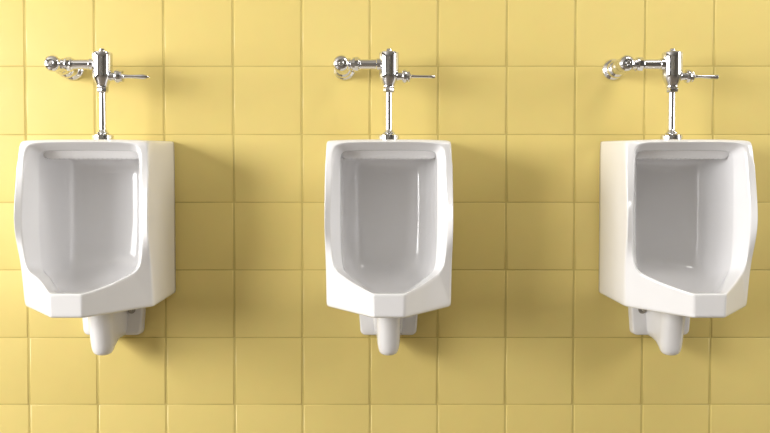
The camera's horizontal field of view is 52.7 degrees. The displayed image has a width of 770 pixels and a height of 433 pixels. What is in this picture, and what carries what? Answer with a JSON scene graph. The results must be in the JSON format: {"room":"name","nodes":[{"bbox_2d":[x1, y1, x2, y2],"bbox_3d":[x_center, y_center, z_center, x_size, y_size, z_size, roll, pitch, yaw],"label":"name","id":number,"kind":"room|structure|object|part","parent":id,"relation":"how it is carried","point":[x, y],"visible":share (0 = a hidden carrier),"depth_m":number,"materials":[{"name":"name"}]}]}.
{"room":"public restroom","nodes":[
{"label":"public restroom","id":0,"kind":"room"},
{"bbox_2d":[0,0,769,432],"bbox_3d":[-0.100,-0.564,2.316,7.000,2.900,0.102,0,2,0],"label":"wall","id":1,"kind":"structure","parent":0,"point":[249,97],"depth_m":2.28,"materials":[{"name":"yellow tile"}]},
{"bbox_2d":[14,139,175,355],"bbox_3d":[-0.787,0.088,2.098,0.346,0.610,0.370,0,2,0],"label":"urinal","id":2,"kind":"object","parent":1,"relation":"attached to","point":[94,219],"visible":1,"depth_m":2.14,"materials":[{"name":"white ceramic"}]},
{"bbox_2d":[44,48,149,138],"bbox_3d":[-0.796,-0.338,2.196,0.292,0.256,0.150,0,2,0],"label":"valve","id":3,"kind":"object","parent":1,"relation":"attached to","point":[100,64],"visible":1,"depth_m":2.14,"materials":[{"name":"silver metal"}]},
{"bbox_3d":[-0.686,-0.387,2.150,0.071,0.016,0.015,0,2,0],"label":"lever","id":4,"kind":"part","parent":3,"relation":"part of","materials":[{"name":"silver metal"}]},
{"bbox_2d":[333,48,434,138],"bbox_3d":[-0.005,-0.338,2.196,0.288,0.256,0.150,0,2,0],"label":"valve","id":5,"kind":"object","parent":1,"relation":"attached to","point":[387,64],"visible":1,"depth_m":2.14,"materials":[{"name":"silver metal"}]},
{"bbox_3d":[0.105,-0.387,2.150,0.068,0.012,0.012,0,2,0],"label":"lever","id":6,"kind":"part","parent":5,"relation":"part of","materials":[{"name":"silver metal"}]},
{"bbox_2d":[324,139,452,355],"bbox_3d":[0.010,0.088,2.098,0.334,0.610,0.370,0,2,0],"label":"urinal","id":7,"kind":"object","parent":1,"relation":"attached to","point":[388,208],"visible":1,"depth_m":2.15,"materials":[{"name":"white ceramic"}]},
{"bbox_2d":[602,48,718,138],"bbox_3d":[0.777,-0.338,2.196,0.287,0.256,0.150,0,2,0],"label":"valve","id":8,"kind":"object","parent":1,"relation":"attached to","point":[670,64],"visible":1,"depth_m":2.14,"materials":[{"name":"silver metal"}]},
{"bbox_3d":[0.887,-0.386,2.150,0.067,0.015,0.014,0,2,0],"label":"lever","id":9,"kind":"part","parent":8,"relation":"part of","materials":[{"name":"silver metal"}]},
{"bbox_2d":[599,139,757,355],"bbox_3d":[0.795,0.088,2.098,0.337,0.610,0.370,0,2,0],"label":"urinal","id":10,"kind":"object","parent":1,"relation":"attached to","point":[678,218],"visible":1,"depth_m":2.14,"materials":[{"name":"white ceramic"}]}
]}

